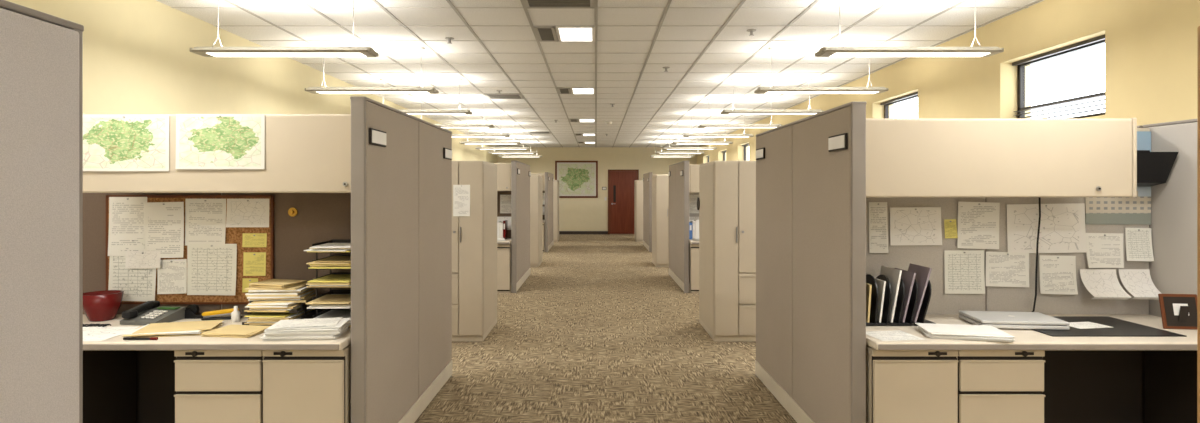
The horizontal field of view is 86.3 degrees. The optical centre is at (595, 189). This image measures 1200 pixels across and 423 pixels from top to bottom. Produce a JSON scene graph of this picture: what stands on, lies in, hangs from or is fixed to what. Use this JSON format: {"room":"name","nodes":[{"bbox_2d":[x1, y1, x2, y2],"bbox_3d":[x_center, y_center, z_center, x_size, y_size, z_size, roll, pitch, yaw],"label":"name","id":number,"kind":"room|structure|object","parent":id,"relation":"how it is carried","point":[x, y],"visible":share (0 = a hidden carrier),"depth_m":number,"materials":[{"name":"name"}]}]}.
{"room":"open-plan office","nodes":[
{"label":"open-plan office","id":0,"kind":"room"},
{"bbox_2d":[6,0,496,162],"bbox_3d":[-3.310,0.025,8.900,0.120,2.850,24.200,0,0,0],"label":"wall","id":1,"kind":"structure","parent":0,"point":[137,57],"depth_m":4.97,"materials":[{"name":"yellow paint"}]},
{"bbox_2d":[497,147,696,230],"bbox_3d":[0.030,0.025,21.060,6.560,2.850,0.120,0,0,0],"label":"wall","id":2,"kind":"structure","parent":0,"point":[575,214],"depth_m":21.00,"materials":[{"name":"paint"}]},
{"bbox_2d":[555,161,597,197],"bbox_3d":[-0.640,-0.350,20.982,1.400,1.220,0.031,0,0,0],"label":"framed map","id":3,"kind":"object","parent":2,"relation":"attached to","point":[577,179],"visible":0.81,"depth_m":20.97,"materials":[{"name":"paper"}]},
{"bbox_2d":[608,170,638,233],"bbox_3d":[0.895,0.390,20.959,1.010,2.120,0.078,0,0,0],"label":"door","id":4,"kind":"structure","parent":2,"relation":"in","point":[620,182],"depth_m":20.97,"materials":[{"name":"brown wood"}]},
{"bbox_2d":[156,0,1043,146],"bbox_3d":[0.105,-1.450,8.900,6.910,0.100,24.400,0,0,0],"label":"ceiling","id":5,"kind":"structure","parent":0,"point":[227,16],"depth_m":6.16,"materials":[{"name":"tile"}]},
{"bbox_2d":[189,0,378,56],"bbox_3d":[-2.200,-1.178,4.540,1.260,0.444,0.200,0,0,0],"label":"pendant lamp","id":6,"kind":"object","parent":5,"relation":"hanging from","point":[212,51],"visible":1,"depth_m":4.47,"materials":[{"name":"white"}]},
{"bbox_2d":[305,47,438,93],"bbox_3d":[-2.200,-1.178,6.300,1.260,0.444,0.200,0,0,0],"label":"pendant lamp","id":7,"kind":"object","parent":5,"relation":"hanging from","point":[315,90],"visible":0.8,"depth_m":6.24,"materials":[{"name":"white"}]},
{"bbox_2d":[380,78,472,114],"bbox_3d":[-2.200,-1.178,8.060,1.260,0.444,0.200,0,0,0],"label":"pendant lamp","id":8,"kind":"object","parent":5,"relation":"hanging from","point":[410,112],"visible":0.67,"depth_m":7.99,"materials":[{"name":"white"}]},
{"bbox_2d":[419,98,494,127],"bbox_3d":[-2.200,-1.178,9.820,1.260,0.444,0.200,0,0,0],"label":"pendant lamp","id":9,"kind":"object","parent":5,"relation":"hanging from","point":[484,125],"visible":0.71,"depth_m":9.76,"materials":[{"name":"white"}]},
{"bbox_2d":[459,123,520,143],"bbox_3d":[-2.200,-1.178,13.340,1.260,0.444,0.200,0,0,0],"label":"pendant lamp","id":10,"kind":"object","parent":5,"relation":"hanging from","point":[461,142],"visible":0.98,"depth_m":13.26,"materials":[{"name":"white"}]},
{"bbox_2d":[534,26,557,41],"bbox_3d":[-0.444,-1.394,5.722,0.178,0.011,0.521,0,0,0],"label":"ceiling vent","id":11,"kind":"object","parent":5,"relation":"in","point":[544,33],"depth_m":5.69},
{"bbox_2d":[523,0,593,7],"bbox_3d":[-0.273,-1.394,4.633,0.521,0.011,0.521,0,0,0],"label":"ceiling vent","id":12,"kind":"object","parent":5,"relation":"in","point":[528,3],"depth_m":4.77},
{"bbox_2d":[556,26,594,40],"bbox_3d":[-0.178,-1.393,5.723,0.333,0.013,0.521,0,0,0],"label":"recessed light","id":13,"kind":"object","parent":5,"relation":"in","point":[565,33],"visible":1,"depth_m":5.67,"materials":[{"name":"white plastic"}]},
{"bbox_2d":[171,0,1041,147],"bbox_3d":[0.030,-1.397,8.900,6.560,0.006,24.200,0,0,0],"label":"grid","id":14,"kind":"object","parent":5,"relation":"attached to","point":[596,7],"depth_m":7.08,"materials":[{"name":"metal"}]},
{"bbox_2d":[671,123,732,143],"bbox_3d":[2.210,-1.178,13.340,1.260,0.444,0.200,0,0,0],"label":"pendant lamp","id":15,"kind":"object","parent":5,"relation":"hanging from","point":[725,141],"visible":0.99,"depth_m":13.26,"materials":[{"name":"white"}]},
{"bbox_2d":[683,112,753,136],"bbox_3d":[2.210,-1.178,11.580,1.260,0.444,0.200,0,0,0],"label":"pendant lamp","id":16,"kind":"object","parent":5,"relation":"hanging from","point":[691,113],"visible":0.88,"depth_m":11.49,"materials":[{"name":"white"}]},
{"bbox_2d":[698,98,782,127],"bbox_3d":[2.210,-1.178,9.820,1.260,0.444,0.200,0,0,0],"label":"pendant lamp","id":17,"kind":"object","parent":5,"relation":"hanging from","point":[709,125],"visible":0.89,"depth_m":9.76,"materials":[{"name":"white"}]},
{"bbox_2d":[720,78,822,114],"bbox_3d":[2.210,-1.178,8.060,1.260,0.444,0.200,0,0,0],"label":"pendant lamp","id":18,"kind":"object","parent":5,"relation":"hanging from","point":[724,112],"visible":0.89,"depth_m":7.99,"materials":[{"name":"white"}]},
{"bbox_2d":[754,47,887,93],"bbox_3d":[2.210,-1.178,6.300,1.260,0.444,0.200,0,0,0],"label":"pendant lamp","id":19,"kind":"object","parent":5,"relation":"hanging from","point":[760,90],"visible":0.95,"depth_m":6.24,"materials":[{"name":"white"}]},
{"bbox_2d":[815,0,1003,56],"bbox_3d":[2.210,-1.178,4.540,1.260,0.444,0.200,0,0,0],"label":"pendant lamp","id":20,"kind":"object","parent":5,"relation":"hanging from","point":[837,51],"visible":1,"depth_m":4.47,"materials":[{"name":"white"}]},
{"bbox_2d":[415,234,796,422],"bbox_3d":[0.105,1.500,8.900,6.910,0.100,24.400,0,0,0],"label":"floor","id":21,"kind":"structure","parent":0,"point":[596,332],"depth_m":5.51,"materials":[{"name":"carpet"}]},
{"bbox_2d":[0,0,83,422],"bbox_3d":[-1.235,0.532,-0.350,0.082,1.836,3.700,0,0,0],"label":"partition panel","id":22,"kind":"object","parent":21,"relation":"on","point":[41,54],"visible":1,"depth_m":1.38,"materials":[{"name":"grey fabric"}]},
{"bbox_2d":[83,314,350,422],"bbox_3d":[-2.176,1.085,3.366,1.948,0.730,0.698,0,0,0],"label":"desk","id":23,"kind":"object","parent":21,"relation":"on","point":[125,381],"visible":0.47,"depth_m":3.46,"materials":[{"name":"laminate"}]},
{"bbox_2d":[83,290,123,321],"bbox_3d":[-2.740,0.645,3.550,0.196,0.150,0.196,0,0,0],"label":"ceramic bowl","id":24,"kind":"object","parent":23,"relation":"on","point":[98,306],"visible":0.94,"depth_m":3.49,"materials":[{"name":"ceramic"}]},
{"bbox_2d":[83,326,139,340],"bbox_3d":[-2.608,0.718,3.203,0.511,0.002,0.326,0,0,0],"label":"paper","id":25,"kind":"object","parent":23,"relation":"on","point":[89,333],"visible":0.29,"depth_m":3.22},
{"bbox_2d":[120,301,185,324],"bbox_3d":[-2.420,0.669,3.501,0.247,0.099,0.233,0,0,0],"label":"desk phone","id":26,"kind":"object","parent":23,"relation":"on","point":[149,312],"depth_m":3.48,"materials":[{"name":"plastic"}]},
{"bbox_2d":[122,320,224,336],"bbox_3d":[-2.141,0.708,3.258,0.390,0.022,0.286,0,0,-14],"label":"folders","id":27,"kind":"object","parent":23,"relation":"on","point":[188,328],"visible":0.93,"depth_m":3.22,"materials":[{"name":"paper"}]},
{"bbox_2d":[185,304,214,318],"bbox_3d":[-2.235,0.681,3.600,0.170,0.076,0.050,0,0,0],"label":"tape dispenser","id":28,"kind":"object","parent":23,"relation":"on","point":[192,311],"visible":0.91,"depth_m":3.58,"materials":[{"name":"black plastic"}]},
{"bbox_2d":[201,308,242,320],"bbox_3d":[-2.080,0.689,3.560,0.200,0.060,0.040,0,0,-11],"label":"stapler","id":29,"kind":"object","parent":23,"relation":"on","point":[209,315],"visible":0.68,"depth_m":3.54,"materials":[{"name":"yellow plastic"}]},
{"bbox_2d":[201,324,269,337],"bbox_3d":[-1.805,0.711,3.227,0.271,0.016,0.238,0,0,0],"label":"folders","id":30,"kind":"object","parent":23,"relation":"on","point":[233,331],"visible":0.86,"depth_m":3.18,"materials":[{"name":"paper"}]},
{"bbox_2d":[242,299,321,325],"bbox_3d":[-1.725,0.659,3.520,0.290,0.118,0.341,0,0,0],"label":"folders","id":31,"kind":"object","parent":23,"relation":"on","point":[263,314],"visible":0.57,"depth_m":3.38,"materials":[{"name":"paper"}]},
{"bbox_2d":[245,283,315,303],"bbox_3d":[-1.724,0.563,3.524,0.316,0.077,0.262,0,0,-5],"label":"folders","id":32,"kind":"object","parent":31,"relation":"on","point":[299,293],"visible":0.83,"depth_m":3.41,"materials":[{"name":"paper"}]},
{"bbox_2d":[249,279,306,287],"bbox_3d":[-1.744,0.512,3.511,0.241,0.019,0.198,0,0,18],"label":"folders","id":33,"kind":"object","parent":32,"relation":"on","point":[272,283],"visible":1,"depth_m":3.46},
{"bbox_2d":[259,318,350,340],"bbox_3d":[-1.431,0.691,3.178,0.369,0.056,0.252,0,0,-6],"label":"stack","id":34,"kind":"object","parent":23,"relation":"on","point":[271,333],"visible":0.84,"depth_m":3.07,"materials":[{"name":"paper"}]},
{"bbox_2d":[274,317,342,327],"bbox_3d":[-1.426,0.660,3.184,0.280,0.002,0.200,0,0,-12],"label":"loose sheet","id":35,"kind":"object","parent":34,"relation":"on","point":[314,322],"visible":1,"depth_m":3.18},
{"bbox_2d":[304,239,350,326],"bbox_3d":[-1.390,0.501,3.506,0.280,0.433,0.389,0,0,0],"label":"trays","id":36,"kind":"object","parent":23,"relation":"on","point":[336,302],"visible":0.61,"depth_m":3.40,"materials":[{"name":"paper"}]},
{"bbox_2d":[83,193,350,313],"bbox_3d":[-2.179,0.535,3.750,1.962,1.830,0.060,0,0,0],"label":"divider","id":37,"kind":"object","parent":21,"relation":"on","point":[321,217],"visible":0.02,"depth_m":3.72,"materials":[{"name":"fabric"}]},
{"bbox_2d":[106,195,273,303],"bbox_3d":[-2.350,0.345,3.705,0.964,0.630,0.019,0,0,0],"label":"cork board","id":38,"kind":"object","parent":37,"relation":"attached to","point":[233,235],"visible":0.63,"depth_m":3.70,"materials":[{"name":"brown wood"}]},
{"bbox_2d":[108,197,146,255],"bbox_3d":[-2.700,0.210,3.687,0.220,0.340,0.016,0,0,0],"label":"paper","id":39,"kind":"object","parent":38,"relation":"attached to","point":[126,214],"visible":1,"depth_m":3.69,"materials":[{"name":"white paper"}]},
{"bbox_2d":[108,239,155,301],"bbox_3d":[-2.669,0.460,3.684,0.277,0.365,0.010,0,0,0],"label":"paper","id":40,"kind":"object","parent":38,"relation":"attached to","point":[136,284],"visible":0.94,"depth_m":3.69,"materials":[{"name":"white paper"}]},
{"bbox_2d":[125,251,160,268],"bbox_3d":[-2.600,0.400,3.671,0.200,0.100,0.008,0,0,0],"label":"paper","id":41,"kind":"object","parent":38,"relation":"attached to","point":[134,259],"visible":1,"depth_m":3.67,"materials":[{"name":"white paper"}]},
{"bbox_2d":[145,202,183,257],"bbox_3d":[-2.484,0.230,3.679,0.231,0.324,0.016,0,0,0],"label":"paper","id":42,"kind":"object","parent":38,"relation":"attached to","point":[164,221],"visible":1,"depth_m":3.68,"materials":[{"name":"white paper"}]},
{"bbox_2d":[157,259,186,293],"bbox_3d":[-2.442,0.498,3.683,0.176,0.202,0.016,0,0,0],"label":"paper","id":43,"kind":"object","parent":38,"relation":"attached to","point":[172,273],"visible":1,"depth_m":3.69,"materials":[{"name":"white paper"}]},
{"bbox_2d":[185,199,225,245],"bbox_3d":[-2.252,0.185,3.689,0.235,0.270,0.013,0,0,0],"label":"paper","id":44,"kind":"object","parent":38,"relation":"attached to","point":[205,219],"visible":1,"depth_m":3.69,"materials":[{"name":"white paper"}]},
{"bbox_2d":[187,244,236,294],"bbox_3d":[-2.212,0.458,3.681,0.285,0.295,0.016,0,0,0],"label":"paper","id":45,"kind":"object","parent":38,"relation":"attached to","point":[211,270],"visible":1,"depth_m":3.69,"materials":[{"name":"white paper"}]},
{"bbox_2d":[226,199,268,226],"bbox_3d":[-2.007,0.133,3.688,0.245,0.165,0.013,0,0,0],"label":"paper","id":46,"kind":"object","parent":38,"relation":"attached to","point":[240,212],"visible":1,"depth_m":3.69,"materials":[{"name":"white paper"}]},
{"bbox_2d":[243,252,265,275],"bbox_3d":[-1.970,0.427,3.691,0.130,0.135,0.008,0,0,0],"label":"paper","id":47,"kind":"object","parent":38,"relation":"attached to","point":[254,263],"visible":1,"depth_m":3.69,"materials":[{"name":"yellow paper"}]},
{"bbox_2d":[242,233,266,246],"bbox_3d":[-1.970,0.290,3.691,0.140,0.080,0.008,0,0,0],"label":"paper","id":48,"kind":"object","parent":38,"relation":"attached to","point":[249,239],"visible":1,"depth_m":3.69,"materials":[{"name":"yellow paper"}]},
{"bbox_2d":[83,114,350,192],"bbox_3d":[-1.931,-0.188,3.477,1.458,0.405,0.476,0,0,0],"label":"upper cabinet","id":49,"kind":"object","parent":37,"relation":"attached to","point":[305,153],"visible":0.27,"depth_m":3.25,"materials":[{"name":"beige metal"}]},
{"bbox_2d":[83,115,168,170],"bbox_3d":[-2.393,-0.238,3.243,0.455,0.287,0.008,0,0,0],"label":"map","id":50,"kind":"object","parent":49,"relation":"attached to","point":[110,142],"visible":0.92,"depth_m":3.25,"materials":[{"name":"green paper"}]},
{"bbox_2d":[175,114,264,168],"bbox_3d":[-1.905,-0.245,3.243,0.450,0.281,0.008,0,0,0],"label":"map","id":51,"kind":"object","parent":49,"relation":"attached to","point":[203,141],"visible":1,"depth_m":3.25,"materials":[{"name":"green paper"}]},
{"bbox_2d":[174,350,263,422],"bbox_3d":[-1.811,1.107,3.360,0.418,0.685,0.611,0,0,0],"label":"file cabinet","id":52,"kind":"object","parent":21,"relation":"on","point":[212,386],"visible":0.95,"depth_m":3.06,"materials":[{"name":"metal"}]},
{"bbox_2d":[262,344,350,422],"bbox_3d":[-1.401,1.107,3.360,0.393,0.685,0.611,0,0,0],"label":"file cabinet","id":53,"kind":"object","parent":21,"relation":"on","point":[300,386],"visible":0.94,"depth_m":3.06,"materials":[{"name":"metal"}]},
{"bbox_2d":[350,96,451,422],"bbox_3d":[-1.155,0.498,4.035,0.082,1.904,1.870,0,0,0],"label":"partition panel","id":54,"kind":"object","parent":21,"relation":"on","point":[401,191],"visible":1,"depth_m":3.62,"materials":[{"name":"beige fabric"}]},
{"bbox_2d":[369,128,385,146],"bbox_3d":[-1.106,-0.265,3.250,0.015,0.080,0.230,0,0,0],"label":"name plate","id":55,"kind":"object","parent":54,"relation":"attached to","point":[376,137],"visible":1,"depth_m":3.22,"materials":[{"name":"white plastic"}]},
{"bbox_2d":[452,161,496,341],"bbox_3d":[-1.378,0.585,6.540,0.604,1.730,0.920,0,0,0],"label":"storage cabinet","id":56,"kind":"object","parent":21,"relation":"on","point":[474,236],"visible":0.65,"depth_m":6.10,"materials":[{"name":"beige metal"}]},
{"bbox_2d":[453,185,469,215],"bbox_3d":[-1.280,0.100,6.094,0.160,0.300,0.008,0,0,0],"label":"paper","id":57,"kind":"object","parent":56,"relation":"attached to","point":[461,193],"visible":1,"depth_m":6.10,"materials":[{"name":"white paper"}]},
{"bbox_2d":[497,244,510,292],"bbox_3d":[-1.401,1.107,9.259,0.393,0.685,0.611,0,0,0],"label":"file cabinet","id":58,"kind":"object","parent":21,"relation":"on","point":[503,250],"visible":0.3,"depth_m":8.96,"materials":[{"name":"metal"}]},
{"bbox_2d":[497,191,510,237],"bbox_3d":[-2.179,0.535,9.650,1.962,1.830,0.060,0,0,0],"label":"divider","id":59,"kind":"object","parent":21,"relation":"on","point":[499,193],"visible":0.02,"depth_m":9.62,"materials":[{"name":"fabric"}]},
{"bbox_2d":[493,163,510,190],"bbox_3d":[-1.931,-0.188,9.377,1.458,0.405,0.476,0,0,0],"label":"upper cabinet","id":60,"kind":"object","parent":59,"relation":"attached to","point":[503,169],"visible":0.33,"depth_m":9.15,"materials":[{"name":"beige metal"}]},
{"bbox_2d":[500,195,510,212],"bbox_3d":[-1.340,0.210,9.605,0.200,0.280,0.016,0,0,0],"label":"paper","id":61,"kind":"object","parent":59,"relation":"attached to","point":[505,200],"visible":0.86,"depth_m":9.61,"materials":[{"name":"white paper"}]},
{"bbox_2d":[497,238,510,243],"bbox_3d":[-2.176,1.085,9.266,1.948,0.730,0.698,0,0,0],"label":"desk","id":62,"kind":"object","parent":21,"relation":"on","point":[508,240],"visible":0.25,"depth_m":8.95,"materials":[{"name":"laminate"}]},
{"bbox_2d":[497,220,507,238],"bbox_3d":[-1.423,0.584,9.409,0.214,0.271,0.222,0,0,0],"label":"binders","id":63,"kind":"object","parent":62,"relation":"on","point":[502,227],"visible":0.5,"depth_m":9.30,"materials":[{"name":"plastic"}]},
{"bbox_2d":[511,161,529,292],"bbox_3d":[-1.155,0.518,9.935,0.082,1.864,1.870,0,0,0],"label":"partition panel","id":64,"kind":"object","parent":21,"relation":"on","point":[520,183],"visible":1,"depth_m":9.44,"materials":[{"name":"beige fabric"}]},
{"bbox_2d":[530,175,542,266],"bbox_3d":[-1.378,0.585,12.440,0.604,1.730,0.920,0,0,0],"label":"tower","id":65,"kind":"object","parent":21,"relation":"on","point":[536,181],"visible":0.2,"depth_m":12.00,"materials":[{"name":"beige metal"}]},
{"bbox_2d":[545,172,552,251],"bbox_3d":[-1.155,0.518,15.835,0.082,1.864,1.870,0,0,0],"label":"partition panel","id":66,"kind":"object","parent":21,"relation":"on","point":[548,183],"visible":1,"depth_m":15.04,"materials":[{"name":"beige fabric"}]},
{"bbox_2d":[553,180,558,241],"bbox_3d":[-1.378,0.585,18.340,0.604,1.730,0.920,0,0,0],"label":"tower","id":67,"kind":"object","parent":21,"relation":"on","point":[555,182],"visible":0.23,"depth_m":17.90,"materials":[{"name":"beige metal"}]},
{"bbox_2d":[634,180,642,241],"bbox_3d":[1.428,0.585,18.340,0.604,1.730,0.920,0,0,0],"label":"tower","id":68,"kind":"object","parent":21,"relation":"on","point":[638,184],"visible":0.27,"depth_m":17.90,"materials":[{"name":"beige metal"}]},
{"bbox_2d":[643,172,651,251],"bbox_3d":[1.275,0.518,15.835,0.082,1.864,1.870,0,0,0],"label":"partition panel","id":69,"kind":"object","parent":21,"relation":"on","point":[647,185],"visible":0.94,"depth_m":15.36,"materials":[{"name":"beige fabric"}]},
{"bbox_2d":[652,175,668,266],"bbox_3d":[1.428,0.585,12.440,0.604,1.730,0.920,0,0,0],"label":"tower","id":70,"kind":"object","parent":21,"relation":"on","point":[660,183],"visible":0.51,"depth_m":12.00,"materials":[{"name":"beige metal"}]},
{"bbox_2d":[669,161,688,292],"bbox_3d":[1.275,0.518,9.935,0.082,1.864,1.870,0,0,0],"label":"partition panel","id":71,"kind":"object","parent":21,"relation":"on","point":[678,185],"visible":1,"depth_m":9.47,"materials":[{"name":"beige fabric"}]},
{"bbox_2d":[689,243,698,292],"bbox_3d":[1.530,1.107,9.259,0.410,0.685,0.611,0,0,0],"label":"file cabinet","id":72,"kind":"object","parent":21,"relation":"on","point":[693,248],"visible":0.34,"depth_m":8.96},
{"bbox_2d":[689,193,698,216],"bbox_3d":[2.269,0.545,9.650,1.902,1.810,0.060,0,0,0],"label":"divider","id":73,"kind":"object","parent":21,"relation":"on","point":[690,214],"visible":0.02,"depth_m":9.62,"materials":[{"name":"grey fabric"}]},
{"bbox_2d":[689,164,698,192],"bbox_3d":[2.036,-0.165,9.377,1.428,0.406,0.476,0,0,0],"label":"upper cabinet","id":74,"kind":"object","parent":73,"relation":"attached to","point":[693,169],"visible":0.09,"depth_m":9.15,"materials":[{"name":"beige metal"}]},
{"bbox_2d":[699,161,755,341],"bbox_3d":[1.428,0.585,6.540,0.604,1.730,0.920,0,0,0],"label":"storage cabinet","id":75,"kind":"object","parent":21,"relation":"on","point":[727,189],"visible":0.7,"depth_m":6.10,"materials":[{"name":"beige metal"}]},
{"bbox_2d":[755,102,866,422],"bbox_3d":[1.275,0.510,4.035,0.082,1.879,1.870,0,0,0],"label":"partition panel","id":76,"kind":"object","parent":21,"relation":"on","point":[811,199],"visible":1,"depth_m":3.65,"materials":[{"name":"beige fabric"}]},
{"bbox_2d":[828,133,847,151],"bbox_3d":[1.226,-0.240,3.250,0.015,0.080,0.230,0,0,0],"label":"name plate","id":77,"kind":"object","parent":76,"relation":"attached to","point":[836,142],"visible":1,"depth_m":3.22,"materials":[{"name":"white plastic"}]},
{"bbox_2d":[866,344,958,422],"bbox_3d":[1.530,1.107,3.360,0.410,0.685,0.611,0,0,0],"label":"file cabinet","id":78,"kind":"object","parent":21,"relation":"on","point":[903,386],"visible":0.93,"depth_m":3.06,"materials":[{"name":"metal"}]},
{"bbox_2d":[957,350,1045,422],"bbox_3d":[1.944,1.107,3.360,0.411,0.685,0.611,0,0,0],"label":"file cabinet","id":79,"kind":"object","parent":21,"relation":"on","point":[994,386],"visible":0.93,"depth_m":3.06,"materials":[{"name":"metal"}]},
{"bbox_2d":[866,128,1149,313],"bbox_3d":[2.269,0.545,3.750,1.902,1.810,0.060,0,0,0],"label":"divider","id":80,"kind":"object","parent":21,"relation":"on","point":[1011,299],"visible":0.11,"depth_m":3.72,"materials":[{"name":"grey fabric"}]},
{"bbox_2d":[869,202,888,252],"bbox_3d":[1.638,0.217,3.708,0.109,0.296,0.013,0,0,0],"label":"paper","id":81,"kind":"object","parent":80,"relation":"attached to","point":[878,219],"visible":1,"depth_m":3.71,"materials":[{"name":"white paper"}]},
{"bbox_2d":[890,207,941,244],"bbox_3d":[1.853,0.210,3.706,0.298,0.223,0.013,0,0,0],"label":"paper","id":82,"kind":"object","parent":80,"relation":"attached to","point":[908,225],"visible":1,"depth_m":3.71,"materials":[{"name":"white paper"}]},
{"bbox_2d":[944,219,957,237],"bbox_3d":[2.057,0.225,3.711,0.074,0.112,0.011,0,0,6],"label":"paper","id":83,"kind":"object","parent":80,"relation":"attached to","point":[950,226],"visible":1,"depth_m":3.71,"materials":[{"name":"yellow paper"}]},
{"bbox_2d":[944,250,984,293],"bbox_3d":[2.135,0.475,3.705,0.230,0.250,0.013,0,0,0],"label":"paper","id":84,"kind":"object","parent":80,"relation":"attached to","point":[964,269],"visible":1,"depth_m":3.71,"materials":[{"name":"white paper"}]},
{"bbox_2d":[958,201,999,248],"bbox_3d":[2.216,0.205,3.704,0.249,0.277,0.013,0,0,0],"label":"paper","id":85,"kind":"object","parent":80,"relation":"attached to","point":[978,222],"visible":1,"depth_m":3.71,"materials":[{"name":"white paper"}]},
{"bbox_2d":[866,118,1136,196],"bbox_3d":[2.036,-0.165,3.477,1.428,0.406,0.476,0,0,0],"label":"upper cabinet","id":86,"kind":"object","parent":80,"relation":"attached to","point":[906,157],"visible":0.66,"depth_m":3.25,"materials":[{"name":"beige metal"}]},
{"bbox_2d":[1032,197,1040,311],"bbox_3d":[2.509,0.379,3.662,0.114,0.678,0.018,0,0,-24],"label":"power cable","id":87,"kind":"object","parent":86,"relation":"hanging from","point":[1038,232],"visible":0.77,"depth_m":3.67,"materials":[{"name":"black plastic"}]},
{"bbox_2d":[986,252,1028,286],"bbox_3d":[2.382,0.460,3.704,0.255,0.206,0.013,0,0,0],"label":"paper","id":88,"kind":"object","parent":80,"relation":"attached to","point":[1003,269],"visible":1,"depth_m":3.71,"materials":[{"name":"white paper"}]},
{"bbox_2d":[1007,203,1086,252],"bbox_3d":[2.611,0.223,3.708,0.456,0.292,0.013,0,0,0],"label":"paper","id":89,"kind":"object","parent":80,"relation":"attached to","point":[1062,226],"visible":0.98,"depth_m":3.71,"materials":[{"name":"white paper"}]},
{"bbox_2d":[1039,255,1077,294],"bbox_3d":[2.673,0.490,3.695,0.214,0.224,0.031,0,0,0],"label":"paper","id":90,"kind":"object","parent":80,"relation":"attached to","point":[1057,273],"visible":1,"depth_m":3.70,"materials":[{"name":"white paper"}]},
{"bbox_2d":[1086,233,1123,267],"bbox_3d":[2.949,0.350,3.699,0.223,0.203,0.030,0,0,0],"label":"paper","id":91,"kind":"object","parent":80,"relation":"attached to","point":[1104,250],"visible":1,"depth_m":3.71,"materials":[{"name":"white paper"}]},
{"bbox_2d":[1080,269,1130,299],"bbox_3d":[2.900,0.538,3.645,0.200,0.161,0.118,0,0,0],"label":"curled leaf","id":92,"kind":"object","parent":80,"relation":"attached to","point":[1101,283],"visible":1,"depth_m":3.67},
{"bbox_2d":[1085,131,1150,223],"bbox_3d":[3.030,-0.070,3.713,0.380,0.540,0.003,0,0,0],"label":"poster","id":93,"kind":"object","parent":80,"relation":"attached to","point":[1098,210],"visible":0.5,"depth_m":3.71,"materials":[{"name":"paper"}]},
{"bbox_2d":[1125,228,1153,260],"bbox_3d":[3.144,0.315,3.696,0.153,0.192,0.031,0,0,0],"label":"paper","id":94,"kind":"object","parent":80,"relation":"attached to","point":[1138,240],"visible":1,"depth_m":3.70,"materials":[{"name":"white paper"}]},
{"bbox_2d":[1119,269,1161,299],"bbox_3d":[3.110,0.538,3.645,0.170,0.161,0.118,0,0,0],"label":"curled leaf","id":95,"kind":"object","parent":80,"relation":"attached to","point":[1138,282],"visible":0.84,"depth_m":3.67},
{"bbox_2d":[866,314,1196,422],"bbox_3d":[2.266,1.085,3.366,1.888,0.730,0.698,0,0,0],"label":"desk","id":96,"kind":"object","parent":21,"relation":"on","point":[1088,379],"visible":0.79,"depth_m":3.61,"materials":[{"name":"laminate"}]},
{"bbox_2d":[866,330,924,340],"bbox_3d":[1.460,0.719,3.159,0.220,0.001,0.200,0,0,-8],"label":"loose sheet","id":97,"kind":"object","parent":96,"relation":"on","point":[897,335],"visible":0.86,"depth_m":3.16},
{"bbox_2d":[866,274,935,325],"bbox_3d":[1.565,0.590,3.498,0.470,0.259,0.245,0,0,0],"label":"file sorter","id":98,"kind":"object","parent":96,"relation":"on","point":[870,279],"visible":0.36,"depth_m":3.40,"materials":[{"name":"black plastic"}]},
{"bbox_2d":[866,263,931,322],"bbox_3d":[1.578,0.558,3.500,0.404,0.291,0.220,0,0,0],"label":"folders","id":99,"kind":"object","parent":98,"relation":"in","point":[921,274],"visible":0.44,"depth_m":3.41,"materials":[{"name":"paper"}]},
{"bbox_2d":[915,323,1014,341],"bbox_3d":[1.816,0.705,3.168,0.382,0.029,0.260,0,0,13],"label":"paper stack","id":100,"kind":"object","parent":96,"relation":"on","point":[935,331],"visible":1,"depth_m":3.10,"materials":[{"name":"paper"}]},
{"bbox_2d":[959,310,1069,329],"bbox_3d":[2.220,0.693,3.422,0.420,0.041,0.285,0,0,7],"label":"laptop","id":101,"kind":"object","parent":96,"relation":"on","point":[998,319],"visible":0.96,"depth_m":3.33,"materials":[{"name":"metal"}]},
{"bbox_2d":[1067,322,1111,328],"bbox_3d":[2.579,0.714,3.379,0.200,0.002,0.140,0,0,-10],"label":"paper","id":102,"kind":"object","parent":96,"relation":"on","point":[1081,325],"visible":0.86,"depth_m":3.37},
{"bbox_2d":[1031,316,1185,335],"bbox_3d":[2.570,0.717,3.380,0.660,0.004,0.480,0,0,0],"label":"desk pad","id":103,"kind":"object","parent":96,"relation":"on","point":[1120,327],"depth_m":3.26,"materials":[{"name":"leather"}]},
{"bbox_2d":[1158,294,1196,329],"bbox_3d":[3.032,0.631,3.317,0.180,0.177,0.059,0,0,7],"label":"picture frame","id":104,"kind":"object","parent":96,"relation":"on","point":[1178,311],"visible":0.94,"depth_m":3.32,"materials":[{"name":"brown wood"}]},
{"bbox_2d":[1197,26,1199,422],"bbox_3d":[1.535,0.518,-0.300,0.082,1.864,3.800,0,0,0],"label":"partition panel","id":105,"kind":"object","parent":21,"relation":"on","point":[1198,28],"visible":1,"depth_m":1.59,"materials":[{"name":"grey fabric"}]},
{"bbox_2d":[697,0,1199,164],"bbox_3d":[3.435,0.025,8.900,0.250,2.850,24.200,0,0,0],"label":"wall","id":106,"kind":"structure","parent":0,"point":[1151,45],"depth_m":4.71,"materials":[{"name":"paint"}]},
{"bbox_2d":[880,92,917,117],"bbox_3d":[3.445,-0.765,7.120,0.090,0.550,1.080,0,0,0],"label":"window","id":107,"kind":"structure","parent":106,"relation":"in","point":[886,104],"depth_m":7.34,"materials":[{"name":"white metal"}]},
{"bbox_2d":[1012,34,1104,117],"bbox_3d":[3.445,-0.765,4.700,0.090,0.550,1.080,0,0,0],"label":"window","id":108,"kind":"structure","parent":106,"relation":"in","point":[1099,40],"depth_m":4.77,"materials":[{"name":"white metal"}]},
{"bbox_2d":[1143,119,1196,316],"bbox_3d":[3.260,0.533,2.990,0.072,1.834,1.580,0,0,0],"label":"cubicle partition","id":109,"kind":"structure","parent":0,"point":[1173,270],"depth_m":3.56,"materials":[{"name":"fabric"}]},
{"bbox_2d":[1137,150,1177,186],"bbox_3d":[3.095,-0.125,3.616,0.220,0.210,0.192,0,0,0],"label":"pocket","id":110,"kind":"object","parent":109,"relation":"attached to","point":[1153,168],"depth_m":3.56,"materials":[{"name":"plastic"}]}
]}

